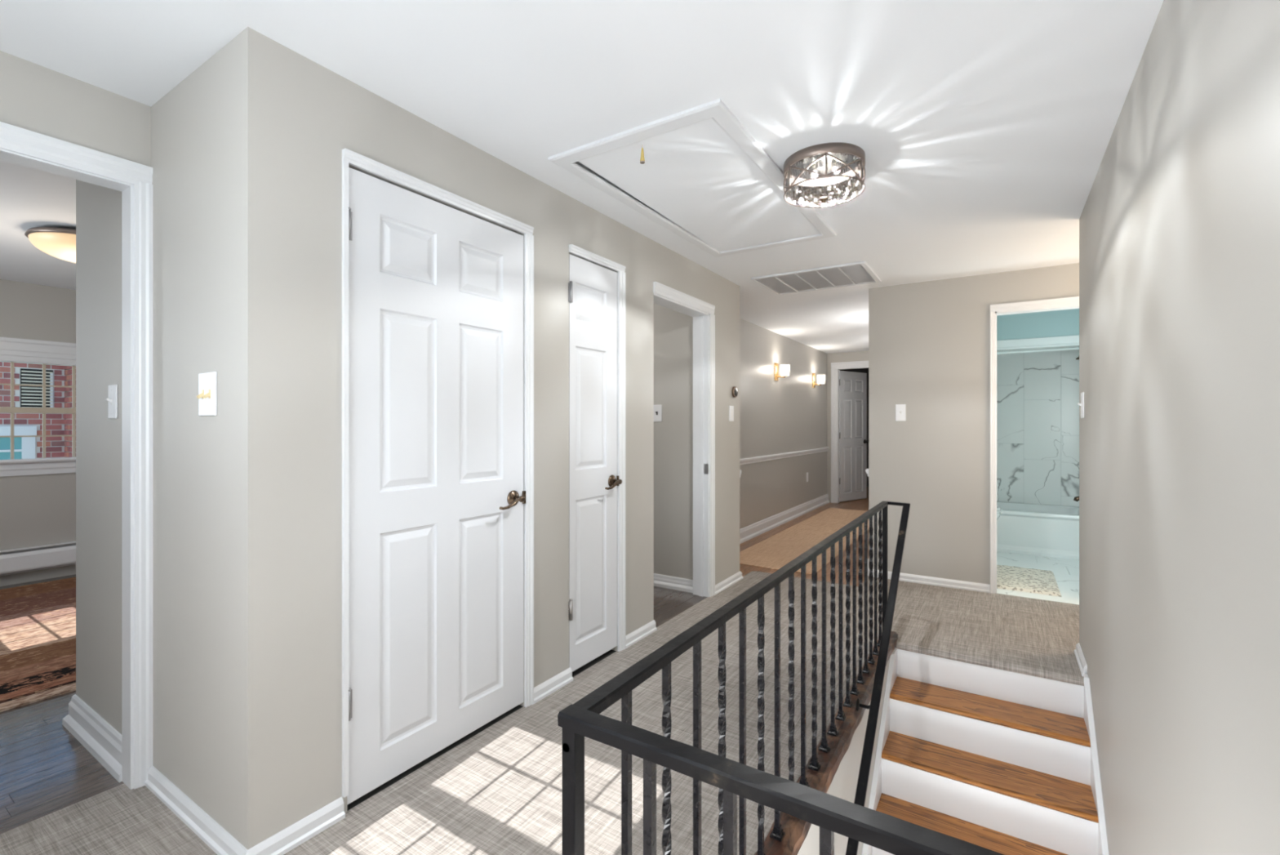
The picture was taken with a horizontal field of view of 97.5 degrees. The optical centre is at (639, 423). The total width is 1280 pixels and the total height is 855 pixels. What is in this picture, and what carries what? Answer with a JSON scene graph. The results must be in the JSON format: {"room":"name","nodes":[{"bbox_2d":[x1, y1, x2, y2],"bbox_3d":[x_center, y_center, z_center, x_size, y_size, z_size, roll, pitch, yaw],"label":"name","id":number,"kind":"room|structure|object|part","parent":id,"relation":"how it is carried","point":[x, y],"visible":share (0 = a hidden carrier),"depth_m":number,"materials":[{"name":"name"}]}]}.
{"room":"upstairs hallway","nodes":[
{"label":"upstairs hallway","id":0,"kind":"room"},
{"bbox_2d":[0,279,75,586],"bbox_3d":[-4.769,0.069,4.343,0.120,2.300,3.350,0,0,33],"label":"wall","id":1,"kind":"structure","parent":0,"point":[37,509],"depth_m":4.36,"materials":[{"name":"paint"}]},
{"bbox_2d":[0,337,75,476],"bbox_3d":[-4.691,-0.124,4.423,0.185,1.043,0.920,0,0,33],"label":"window","id":2,"kind":"structure","parent":1,"relation":"in","point":[12,350],"depth_m":4.37,"materials":[{"name":"beige"}]},
{"bbox_3d":[-4.636,0.334,4.387,0.055,0.126,0.920,0,0,33],"label":"sill","id":3,"kind":"part","parent":2,"relation":"part of","materials":[{"name":"white wood"}]},
{"bbox_3d":[-4.718,-0.103,4.440,0.040,0.045,0.680,0,0,33],"label":"meeting rail","id":4,"kind":"part","parent":2,"relation":"part of","materials":[{"name":"beige"}]},
{"bbox_3d":[-4.647,-0.564,4.394,0.030,0.165,0.920,0,0,33],"label":"head casing","id":5,"kind":"part","parent":2,"relation":"part of","materials":[{"name":"white wood"}]},
{"bbox_2d":[0,541,75,575],"bbox_3d":[-4.527,1.085,4.544,0.070,0.268,2.350,0,0,33],"label":"baseboard heater","id":6,"kind":"object","parent":1,"relation":"attached to","point":[14,561],"visible":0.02,"depth_m":4.32,"materials":[{"name":"white metal"}]},
{"bbox_2d":[0,50,151,166],"bbox_3d":[-2.032,0.069,1.425,0.080,2.300,1.400,0,0,33],"label":"wall","id":7,"kind":"structure","parent":0,"point":[36,98],"depth_m":1.75,"materials":[{"name":"paint"}]},
{"bbox_2d":[0,121,152,789],"bbox_3d":[-1.948,0.175,1.541,0.100,2.088,0.930,0,0,33],"label":"trim","id":8,"kind":"structure","parent":7,"relation":"attached to","point":[18,145],"depth_m":1.88,"materials":[{"name":"white wood"}]},
{"bbox_3d":[-1.914,-0.833,1.519,0.018,0.072,0.930,0,0,33],"label":"casing","id":9,"kind":"part","parent":8,"relation":"part of","materials":[{"name":"white wood"}]},
{"bbox_3d":[-1.675,0.204,1.891,0.018,2.030,0.046,0,0,33],"label":"casing","id":10,"kind":"part","parent":8,"relation":"part of","materials":[{"name":"white wood"}]},
{"bbox_2d":[75,179,121,733],"bbox_3d":[-1.480,0.069,2.960,0.650,2.300,2.020,0,0,33],"label":"wall","id":11,"kind":"structure","parent":0,"point":[98,208],"depth_m":2.13,"materials":[{"name":"paint"}]},
{"bbox_2d":[62,694,122,782],"bbox_3d":[-2.049,1.161,2.105,0.684,0.115,0.034,0,0,33],"label":"baseboard","id":12,"kind":"structure","parent":11,"relation":"attached to","point":[95,733],"depth_m":2.09,"materials":[{"name":"white wood"}]},
{"bbox_2d":[105,384,117,418],"bbox_3d":[-1.915,-0.079,2.026,0.085,0.122,0.022,0,0,33],"label":"light switch","id":13,"kind":"object","parent":11,"relation":"attached to","point":[112,399],"visible":1,"depth_m":2.02,"materials":[{"name":"white plastic"}]},
{"bbox_2d":[151,43,228,831],"bbox_3d":[-1.395,0.069,1.793,0.594,2.300,0.092,0,0,33],"label":"wall","id":14,"kind":"structure","parent":0,"point":[189,124],"depth_m":1.73,"materials":[{"name":"paint"}]},
{"bbox_2d":[145,764,248,854],"bbox_3d":[-1.367,1.190,1.708,0.734,0.058,0.020,0,0,33],"label":"baseboard","id":15,"kind":"structure","parent":14,"relation":"attached to","point":[211,832],"depth_m":1.69,"materials":[{"name":"white wood"}]},
{"bbox_2d":[195,371,217,415],"bbox_3d":[-1.285,-0.087,1.654,0.117,0.128,0.022,0,0,33],"label":"light switch","id":16,"kind":"object","parent":14,"relation":"attached to","point":[207,381],"visible":1,"depth_m":1.65,"materials":[{"name":"beige plastic"}]},
{"bbox_2d":[228,26,739,848],"bbox_3d":[-0.192,0.069,3.004,0.120,2.300,3.431,0,0,33],"label":"wall","id":17,"kind":"structure","parent":0,"point":[291,117],"depth_m":1.69,"materials":[{"name":"paint"}]},
{"bbox_2d":[245,795,345,854],"bbox_3d":[-0.996,1.190,1.624,0.020,0.058,0.279,0,0,33],"label":"baseboard","id":18,"kind":"structure","parent":17,"relation":"attached to","point":[286,839],"depth_m":1.63,"materials":[{"name":"white wood"}]},
{"bbox_2d":[342,148,533,804],"bbox_3d":[-0.696,0.183,2.095,0.116,2.072,0.835,0,0,33],"label":"door","id":19,"kind":"structure","parent":17,"relation":"in","point":[433,495],"depth_m":2.01,"materials":[{"name":"white wood"}]},
{"bbox_3d":[-0.919,0.172,1.751,0.012,1.978,0.015,0,0,33],"label":"casing","id":20,"kind":"part","parent":19,"relation":"part of","materials":[{"name":"white wood"}]},
{"bbox_3d":[-0.815,0.723,1.957,0.035,0.720,0.222,0,0,33],"label":"panel","id":21,"kind":"part","parent":19,"relation":"part of","materials":[{"name":"white wood"}]},
{"bbox_3d":[-0.815,-0.076,1.957,0.035,0.610,0.222,0,0,33],"label":"panel","id":22,"kind":"part","parent":19,"relation":"part of","materials":[{"name":"white wood"}]},
{"bbox_3d":[-0.815,-0.597,1.957,0.035,0.192,0.222,0,0,33],"label":"panel","id":23,"kind":"part","parent":19,"relation":"part of","materials":[{"name":"white wood"}]},
{"bbox_3d":[-0.695,-0.835,2.094,0.018,0.036,0.835,0,0,33],"label":"casing","id":24,"kind":"part","parent":19,"relation":"part of","materials":[{"name":"white wood"}]},
{"bbox_3d":[-0.640,0.723,2.229,0.035,0.720,0.223,0,0,33],"label":"panel","id":25,"kind":"part","parent":19,"relation":"part of","materials":[{"name":"white wood"}]},
{"bbox_3d":[-0.640,-0.076,2.229,0.035,0.610,0.223,0,0,33],"label":"panel","id":26,"kind":"part","parent":19,"relation":"part of","materials":[{"name":"white wood"}]},
{"bbox_3d":[-0.640,-0.597,2.229,0.035,0.192,0.223,0,0,33],"label":"panel","id":27,"kind":"part","parent":19,"relation":"part of","materials":[{"name":"white wood"}]},
{"bbox_3d":[-0.530,0.324,2.296,0.054,0.046,0.129,0,0,33],"label":"lever","id":28,"kind":"part","parent":19,"relation":"part of","materials":[{"name":"brown metal"}]},
{"bbox_3d":[-0.497,0.316,2.409,0.010,0.054,0.013,0,0,33],"label":"latch plate","id":29,"kind":"part","parent":19,"relation":"part of","materials":[{"name":"brown metal"}]},
{"bbox_3d":[-0.480,0.201,2.428,0.018,2.036,0.040,0,0,33],"label":"casing","id":30,"kind":"part","parent":19,"relation":"part of","materials":[{"name":"white wood"}]},
{"bbox_2d":[568,244,626,671],"bbox_3d":[-0.210,0.184,2.851,0.116,2.069,0.460,0,0,33],"label":"door","id":31,"kind":"structure","parent":17,"relation":"in","point":[594,480],"depth_m":2.84,"materials":[{"name":"white wood"}]},
{"bbox_3d":[-0.258,0.719,2.824,0.035,0.700,0.252,0,0,33],"label":"panel","id":32,"kind":"part","parent":31,"relation":"part of","materials":[{"name":"white wood"}]},
{"bbox_3d":[-0.258,-0.075,2.824,0.035,0.600,0.252,0,0,33],"label":"panel","id":33,"kind":"part","parent":31,"relation":"part of","materials":[{"name":"white wood"}]},
{"bbox_3d":[-0.258,-0.589,2.824,0.035,0.191,0.252,0,0,33],"label":"panel","id":34,"kind":"part","parent":31,"relation":"part of","materials":[{"name":"white wood"}]},
{"bbox_3d":[-0.208,-0.832,2.853,0.018,0.036,0.455,0,0,33],"label":"casing","id":35,"kind":"part","parent":31,"relation":"part of","materials":[{"name":"white wood"}]},
{"bbox_3d":[-0.144,0.314,2.896,0.054,0.046,0.129,0,0,33],"label":"lever","id":36,"kind":"part","parent":31,"relation":"part of","materials":[{"name":"brown metal"}]},
{"bbox_3d":[-0.099,0.201,3.022,0.018,2.036,0.052,0,0,33],"label":"casing","id":37,"kind":"part","parent":31,"relation":"part of","materials":[{"name":"white wood"}]},
{"bbox_2d":[626,619,657,648],"bbox_3d":[0.004,1.190,3.181,0.020,0.058,0.320,0,0,33],"label":"baseboard","id":38,"kind":"structure","parent":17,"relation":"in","point":[635,636],"depth_m":3.17,"materials":[{"name":"white wood"}]},
{"bbox_2d":[653,281,715,596],"bbox_3d":[0.255,0.191,3.686,0.140,2.056,0.817,0,0,33],"label":"trim","id":39,"kind":"structure","parent":17,"relation":"attached to","point":[702,312],"depth_m":3.96,"materials":[{"name":"white wood"}]},
{"bbox_3d":[0.307,-0.804,3.653,0.018,0.066,0.817,0,0,33],"label":"casing","id":40,"kind":"part","parent":39,"relation":"part of","materials":[{"name":"white wood"}]},
{"bbox_3d":[0.467,0.319,3.945,0.031,0.070,0.003,0,0,33],"label":"strike plate","id":41,"kind":"part","parent":39,"relation":"part of","materials":[{"name":"silver metal"}]},
{"bbox_3d":[0.511,0.224,3.970,0.018,1.990,0.062,0,0,33],"label":"casing","id":42,"kind":"part","parent":39,"relation":"part of","materials":[{"name":"white wood"}]},
{"bbox_2d":[715,570,742,595],"bbox_3d":[0.667,1.190,4.212,0.020,0.058,0.511,0,0,33],"label":"baseboard","id":43,"kind":"structure","parent":17,"relation":"attached to","point":[727,582],"depth_m":4.20,"materials":[{"name":"white wood"}]},
{"bbox_2d":[728,405,733,421],"bbox_3d":[0.698,-0.077,4.269,0.010,0.118,0.080,0,0,33],"label":"light switch","id":44,"kind":"object","parent":17,"relation":"attached to","point":[731,407],"visible":1,"depth_m":4.26,"materials":[{"name":"white plastic"}]},
{"bbox_2d":[731,386,737,397],"bbox_3d":[0.730,-0.243,4.309,0.020,0.086,0.086,0,0,33],"label":"thermostat","id":45,"kind":"object","parent":17,"relation":"attached to","point":[735,390],"visible":1,"depth_m":4.29,"materials":[{"name":"silver metal"}]},
{"bbox_2d":[0,486,1084,854],"bbox_3d":[0.928,1.319,5.882,7.800,0.200,12.100,0,0,33],"label":"floor","id":46,"kind":"structure","parent":0,"point":[499,791],"depth_m":2.10,"materials":[{"name":"carpet"}]},
{"bbox_2d":[0,577,75,711],"bbox_3d":[-3.562,1.214,3.419,2.580,0.010,2.600,0,0,33],"label":"area rug","id":47,"kind":"object","parent":46,"relation":"on","point":[37,620],"visible":0.33,"depth_m":3.11,"materials":[{"name":"brown fabric"}]},
{"bbox_2d":[739,507,868,573],"bbox_3d":[2.062,1.214,6.289,0.808,0.009,3.690,0,0,33],"label":"runner rug","id":48,"kind":"object","parent":46,"relation":"on","point":[774,552],"visible":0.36,"depth_m":5.78,"materials":[{"name":"brown carpet"}]},
{"bbox_2d":[996,506,1001,519],"bbox_3d":[2.946,0.832,5.263,0.755,0.775,0.440,0,0,33],"label":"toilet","id":49,"kind":"object","parent":46,"relation":"on","point":[998,509],"visible":0.04,"depth_m":5.03,"materials":[{"name":"ceramic"}]},
{"bbox_2d":[996,564,1061,596],"bbox_3d":[2.893,1.208,4.444,0.662,0.021,0.755,0,0,33],"label":"bath mat","id":50,"kind":"object","parent":46,"relation":"on","point":[1008,577],"visible":0.52,"depth_m":4.29,"materials":[{"name":"beige fabric"}]},
{"bbox_2d":[996,501,1079,559],"bbox_3d":[3.603,1.022,5.632,1.462,0.395,0.728,0,0,33],"label":"bathtub","id":51,"kind":"object","parent":46,"relation":"on","point":[1052,531],"visible":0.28,"depth_m":5.21,"materials":[{"name":"ceramic"}]},
{"bbox_2d":[533,666,573,703],"bbox_3d":[-0.397,1.190,2.556,0.020,0.058,0.265,0,0,33],"label":"baseboard","id":52,"kind":"structure","parent":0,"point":[562,678],"depth_m":2.55,"materials":[{"name":"white wood"}]},
{"bbox_2d":[0,0,1164,353],"bbox_3d":[0.941,-1.131,5.903,8.200,0.100,12.450,0,0,33],"label":"ceiling","id":53,"kind":"structure","parent":0,"point":[984,129],"depth_m":1.77,"materials":[{"name":"paint"}]},
{"bbox_2d":[24,226,75,262],"bbox_3d":[-3.217,-1.006,3.262,0.490,0.150,0.490,0,0,33],"label":"lamp","id":54,"kind":"object","parent":53,"relation":"attached to","point":[58,242],"visible":0.34,"depth_m":3.06,"materials":[{"name":"brown"}]},
{"bbox_2d":[548,98,836,257],"bbox_3d":[0.376,-1.084,2.739,0.760,0.034,1.585,0,0,33],"label":"attic hatch","id":55,"kind":"object","parent":53,"relation":"attached to","point":[703,171],"visible":0.96,"depth_m":2.49,"materials":[{"name":"paint"}]},
{"bbox_2d":[640,147,644,164],"bbox_3d":[0.009,-1.038,2.160,0.019,0.071,0.019,0,0,33],"label":"tassel","id":56,"kind":"object","parent":55,"relation":"hanging from","point":[642,159],"visible":1,"depth_m":2.15,"materials":[{"name":"beige"}]},
{"bbox_2d":[751,261,881,295],"bbox_3d":[1.325,-1.074,4.201,0.800,0.014,0.610,0,0,33],"label":"ceiling vent","id":57,"kind":"object","parent":53,"relation":"in","point":[855,273],"visible":1,"depth_m":4.17,"materials":[{"name":"white metal"}]},
{"bbox_3d":[0.997,-1.074,4.411,0.022,0.014,0.566,0,0,33],"label":"frame","id":58,"kind":"part","parent":57,"relation":"part of","materials":[{"name":"white metal"}]},
{"bbox_3d":[1.166,-1.074,3.954,0.800,0.014,0.022,0,0,33],"label":"frame","id":59,"kind":"part","parent":57,"relation":"part of","materials":[{"name":"white metal"}]},
{"bbox_3d":[1.484,-1.074,4.448,0.800,0.014,0.022,0,0,33],"label":"frame","id":60,"kind":"part","parent":57,"relation":"part of","materials":[{"name":"white metal"}]},
{"bbox_3d":[1.647,-1.074,3.994,0.034,0.014,0.566,0,0,33],"label":"frame","id":61,"kind":"part","parent":57,"relation":"part of","materials":[{"name":"white metal"}]},
{"bbox_2d":[783,142,865,208],"bbox_3d":[0.759,-0.995,2.318,0.321,0.172,0.321,0,0,33],"label":"ceiling lamp","id":62,"kind":"object","parent":53,"relation":"attached to","point":[825,175],"visible":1,"depth_m":2.23,"materials":[{"name":"silver"}]},
{"bbox_2d":[653,303,693,579],"bbox_3d":[-0.937,0.069,4.596,2.854,2.300,1.320,0,0,33],"label":"wall","id":63,"kind":"structure","parent":0,"point":[673,330],"depth_m":4.16,"materials":[{"name":"paint"}]},
{"bbox_2d":[653,404,662,421],"bbox_3d":[0.126,-0.078,4.227,0.080,0.128,0.022,0,0,33],"label":"light switch","id":64,"kind":"object","parent":63,"relation":"attached to","point":[657,408],"visible":0.83,"depth_m":4.22,"materials":[{"name":"grey plastic"}]},
{"bbox_2d":[653,573,693,592],"bbox_3d":[-0.755,1.177,4.786,2.754,0.085,0.034,0,0,33],"label":"baseboard","id":65,"kind":"structure","parent":63,"relation":"attached to","point":[660,580],"depth_m":4.14,"materials":[{"name":"white wood"}]},
{"bbox_2d":[739,318,827,528],"bbox_3d":[1.718,0.069,6.557,0.507,2.300,4.850,0,0,33],"label":"wall","id":66,"kind":"structure","parent":0,"point":[787,414],"depth_m":6.71,"materials":[{"name":"beige paint"}]},
{"bbox_2d":[774,362,789,381],"bbox_3d":[1.688,-0.616,6.641,0.165,0.210,0.110,0,0,33],"label":"wall sconce","id":67,"kind":"object","parent":66,"relation":"attached to","point":[784,368],"visible":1,"depth_m":6.60,"materials":[{"name":"white glass"}]},
{"bbox_3d":[1.626,-0.616,6.682,0.016,0.210,0.110,0,0,33],"label":"plate","id":68,"kind":"part","parent":67,"relation":"part of","materials":[{"name":"gold metal"}]},
{"bbox_3d":[1.712,-0.629,6.627,0.110,0.130,0.110,0,0,33],"label":"lamp shade","id":69,"kind":"part","parent":67,"relation":"part of","materials":[{"name":"white glass"}]},
{"bbox_2d":[739,493,829,543],"bbox_3d":[1.636,1.151,6.681,0.034,0.135,4.731,0,0,33],"label":"baseboard","id":70,"kind":"structure","parent":66,"relation":"attached to","point":[746,533],"depth_m":6.74,"materials":[{"name":"white wood"}]},
{"bbox_2d":[739,446,829,465],"bbox_3d":[1.633,0.395,6.683,0.026,0.064,4.731,0,0,33],"label":"trim","id":71,"kind":"structure","parent":66,"relation":"attached to","point":[768,457],"depth_m":6.76,"materials":[{"name":"white wood"}]},
{"bbox_2d":[812,373,825,387],"bbox_3d":[2.548,-0.616,7.979,0.165,0.210,0.110,0,0,33],"label":"wall sconce","id":72,"kind":"object","parent":66,"relation":"attached to","point":[821,377],"visible":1,"depth_m":7.94,"materials":[{"name":"white glass"}]},
{"bbox_3d":[2.486,-0.616,8.019,0.016,0.210,0.110,0,0,33],"label":"plate","id":73,"kind":"part","parent":72,"relation":"part of","materials":[{"name":"gold metal"}]},
{"bbox_3d":[2.571,-0.629,7.964,0.110,0.130,0.110,0,0,33],"label":"lamp shade","id":74,"kind":"part","parent":72,"relation":"part of","materials":[{"name":"white glass"}]},
{"bbox_2d":[797,657,889,854],"bbox_3d":[0.633,2.575,1.986,0.078,2.688,2.825,0,0,33],"label":"wall","id":75,"kind":"structure","parent":0,"point":[843,784],"depth_m":2.23,"materials":[{"name":"paint"}]},
{"bbox_2d":[753,631,897,854],"bbox_3d":[0.996,1.210,1.758,0.928,0.057,2.905,0,0,33],"label":"trim","id":76,"kind":"structure","parent":75,"relation":"attached to","point":[796,829],"depth_m":1.99,"materials":[{"name":"brown wood"}]},
{"bbox_2d":[557,500,1004,854],"bbox_3d":[0.996,1.373,1.743,0.904,1.884,2.735,0,0,33],"label":"stair railing","id":77,"kind":"object","parent":76,"relation":"on","point":[858,822],"visible":1,"depth_m":1.08,"materials":[{"name":"metal"}]},
{"bbox_3d":[-0.100,0.817,0.843,0.025,0.745,0.025,0,0,33],"label":"post","id":78,"kind":"part","parent":77,"relation":"part of","materials":[{"name":"metal"}]},
{"bbox_3d":[0.631,0.441,1.980,0.034,0.019,2.731,0,0,33],"label":"rail","id":79,"kind":"part","parent":77,"relation":"part of","materials":[{"name":"metal"}]},
{"bbox_3d":[0.266,0.442,0.608,0.903,0.021,0.035,0,0,33],"label":"rail","id":80,"kind":"part","parent":77,"relation":"part of","materials":[{"name":"metal"}]},
{"bbox_3d":[0.789,1.373,2.019,0.034,1.883,2.456,0,0,33],"label":"handrail","id":81,"kind":"part","parent":77,"relation":"part of","materials":[{"name":"metal"}]},
{"bbox_3d":[1.362,0.817,3.119,0.025,0.745,0.025,0,0,33],"label":"post","id":82,"kind":"part","parent":77,"relation":"part of","materials":[{"name":"metal"}]},
{"bbox_2d":[827,351,868,502],"bbox_3d":[3.502,0.069,8.353,1.565,2.300,0.100,0,0,33],"label":"wall","id":83,"kind":"structure","parent":0,"point":[862,355],"depth_m":8.65,"materials":[{"name":"paint"}]},
{"bbox_2d":[831,360,868,502],"bbox_3d":[3.376,0.141,8.424,0.960,2.155,0.119,0,0,33],"label":"trim","id":84,"kind":"structure","parent":83,"relation":"attached to","point":[836,367],"depth_m":8.61,"materials":[{"name":"white wood"}]},
{"bbox_3d":[2.984,0.189,8.615,0.095,2.060,0.018,0,0,33],"label":"casing","id":85,"kind":"part","parent":84,"relation":"part of","materials":[{"name":"white wood"}]},
{"bbox_3d":[3.348,-0.888,8.381,0.960,0.095,0.018,0,0,33],"label":"casing","id":86,"kind":"part","parent":84,"relation":"part of","materials":[{"name":"white wood"}]},
{"bbox_2d":[839,370,868,501],"bbox_3d":[3.378,0.194,8.837,0.749,2.020,0.107,0,0,-36],"label":"door","id":87,"kind":"structure","parent":83,"relation":"in","point":[853,441],"depth_m":8.84,"materials":[{"name":"white wood"}]},
{"bbox_3d":[3.235,0.723,8.777,0.211,0.720,0.035,0,0,-36],"label":"panel","id":88,"kind":"part","parent":87,"relation":"part of","materials":[{"name":"white wood"}]},
{"bbox_3d":[3.235,-0.076,8.777,0.211,0.610,0.035,0,0,-36],"label":"panel","id":89,"kind":"part","parent":87,"relation":"part of","materials":[{"name":"white wood"}]},
{"bbox_3d":[3.235,-0.597,8.777,0.211,0.192,0.035,0,0,-36],"label":"panel","id":90,"kind":"part","parent":87,"relation":"part of","materials":[{"name":"white wood"}]},
{"bbox_3d":[3.483,0.723,8.959,0.212,0.720,0.035,0,0,-36],"label":"panel","id":91,"kind":"part","parent":87,"relation":"part of","materials":[{"name":"white wood"}]},
{"bbox_3d":[3.483,-0.076,8.959,0.212,0.610,0.035,0,0,-36],"label":"panel","id":92,"kind":"part","parent":87,"relation":"part of","materials":[{"name":"white wood"}]},
{"bbox_3d":[3.483,-0.597,8.959,0.212,0.192,0.035,0,0,-36],"label":"panel","id":93,"kind":"part","parent":87,"relation":"part of","materials":[{"name":"white wood"}]},
{"bbox_2d":[840,368,868,486],"bbox_3d":[3.936,0.069,9.637,3.200,2.300,2.730,0,0,33],"label":"wall","id":94,"kind":"structure","parent":0,"point":[861,370],"depth_m":10.85,"materials":[{"name":"black paint"}]},
{"bbox_2d":[868,262,1079,584],"bbox_3d":[2.908,0.069,3.866,2.488,2.300,0.100,0,0,33],"label":"wall","id":95,"kind":"structure","parent":0,"point":[929,342],"depth_m":4.23,"materials":[{"name":"paint"}]},
{"bbox_2d":[895,404,906,421],"bbox_3d":[2.026,-0.085,4.360,0.072,0.130,0.022,0,0,33],"label":"light switch","id":96,"kind":"object","parent":95,"relation":"attached to","point":[900,409],"visible":1,"depth_m":4.36,"materials":[{"name":"white plastic"}]},
{"bbox_2d":[868,568,990,592],"bbox_3d":[2.176,1.190,4.265,0.825,0.058,0.020,0,0,33],"label":"baseboard","id":97,"kind":"structure","parent":95,"relation":"attached to","point":[975,586],"depth_m":4.21,"materials":[{"name":"white wood"}]},
{"bbox_2d":[990,296,1079,593],"bbox_3d":[2.851,0.183,3.892,0.712,2.072,0.120,0,0,33],"label":"trim","id":98,"kind":"structure","parent":95,"relation":"attached to","point":[1067,303],"depth_m":4.03,"materials":[{"name":"white wood"}]},
{"bbox_3d":[2.537,0.208,4.034,0.030,2.022,0.018,0,0,33],"label":"casing","id":99,"kind":"part","parent":98,"relation":"part of","materials":[{"name":"white wood"}]},
{"bbox_3d":[2.823,-0.828,3.850,0.710,0.050,0.018,0,0,33],"label":"casing","id":100,"kind":"part","parent":98,"relation":"part of","materials":[{"name":"white wood"}]},
{"bbox_2d":[996,308,1079,340],"bbox_3d":[3.529,-0.931,5.304,1.698,0.300,0.120,0,0,33],"label":"wall","id":101,"kind":"structure","parent":0,"point":[1063,322],"depth_m":5.15,"materials":[{"name":"teal paint"}]},
{"bbox_2d":[996,346,1079,506],"bbox_3d":[3.666,0.069,5.704,1.600,2.300,0.760,0,0,33],"label":"tile","id":102,"kind":"structure","parent":101,"relation":"attached to","point":[1037,393],"depth_m":5.75,"materials":[{"name":"grey tile"}]},
{"bbox_2d":[996,346,1079,354],"bbox_3d":[3.439,-0.676,5.374,1.465,0.022,0.022,0,0,33],"label":"shower rod","id":103,"kind":"object","parent":102,"relation":"attached to","point":[1074,348],"visible":0.32,"depth_m":5.20,"materials":[{"name":"silver metal"}]},
{"bbox_2d":[1073,495,1079,501],"bbox_3d":[4.170,0.706,5.284,0.139,0.064,0.060,0,0,33],"label":"tub spout","id":104,"kind":"object","parent":102,"relation":"attached to","point":[1076,498],"visible":0.32,"depth_m":5.30,"materials":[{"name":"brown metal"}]},
{"bbox_2d":[1079,0,1279,854],"bbox_3d":[1.198,1.419,1.104,0.120,5.000,4.352,0,0,33],"label":"wall","id":105,"kind":"structure","parent":0,"point":[1180,218],"depth_m":1.27,"materials":[{"name":"paint"}]},
{"bbox_2d":[1074,642,1087,676],"bbox_3d":[2.234,1.190,2.845,0.020,0.058,0.342,0,0,33],"label":"baseboard","id":106,"kind":"structure","parent":105,"relation":"attached to","point":[1079,655],"depth_m":2.81,"materials":[{"name":"white wood"}]},
{"bbox_2d":[1077,391,1084,417],"bbox_3d":[2.227,-0.092,2.836,0.022,0.130,0.090,0,0,33],"label":"light switch","id":107,"kind":"object","parent":105,"relation":"attached to","point":[1082,404],"visible":1,"depth_m":2.82,"materials":[{"name":"white plastic"}]},
{"bbox_3d":[2.234,-0.092,2.832,0.006,0.130,0.090,0,0,33],"label":"plate","id":108,"kind":"part","parent":107,"relation":"part of","materials":[{"name":"white plastic"}]},
{"bbox_3d":[3.374,0.069,5.008,1.838,2.300,2.326,0,0,33],"label":"wall","id":109,"kind":"structure","parent":0,"visible":0},
{"bbox_2d":[996,334,1079,351],"bbox_3d":[3.525,-0.741,5.298,1.698,0.090,0.134,0,0,33],"label":"trim","id":110,"kind":"structure","parent":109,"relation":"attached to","point":[1066,340],"depth_m":5.14,"materials":[{"name":"white wood"}]},
{"label":"outside","id":111,"kind":"structure","parent":0,"visible":0},
{"bbox_3d":[-10.274,4.319,0.660,42.000,0.200,50.000,0,0,33],"label":"floor","id":112,"kind":"structure","parent":111,"visible":0},
{"bbox_2d":[0,361,71,459],"bbox_3d":[-8.295,1.409,6.699,1.200,5.620,4.700,0,0,33],"label":"brick house","id":113,"kind":"structure","parent":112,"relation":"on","point":[24,424],"depth_m":7.38,"materials":[{"name":"red brick"}]},
{"bbox_3d":[-8.256,0.349,6.962,0.042,0.030,0.785,0,0,33],"label":"window sash","id":114,"kind":"part","parent":113,"relation":"part of","materials":[{"name":"white wood"}]},
{"bbox_3d":[0.977,3.671,1.750,0.951,0.296,3.000,0,0,33],"label":"floor","id":115,"kind":"structure","parent":0,"visible":0},
{"bbox_2d":[862,647,1109,854],"bbox_3d":[1.046,2.444,1.767,0.851,2.502,2.745,0,0,33],"label":"staircase","id":116,"kind":"structure","parent":115,"relation":"on","point":[1001,761],"depth_m":2.63,"materials":[{"name":"brown wood"}]}
]}

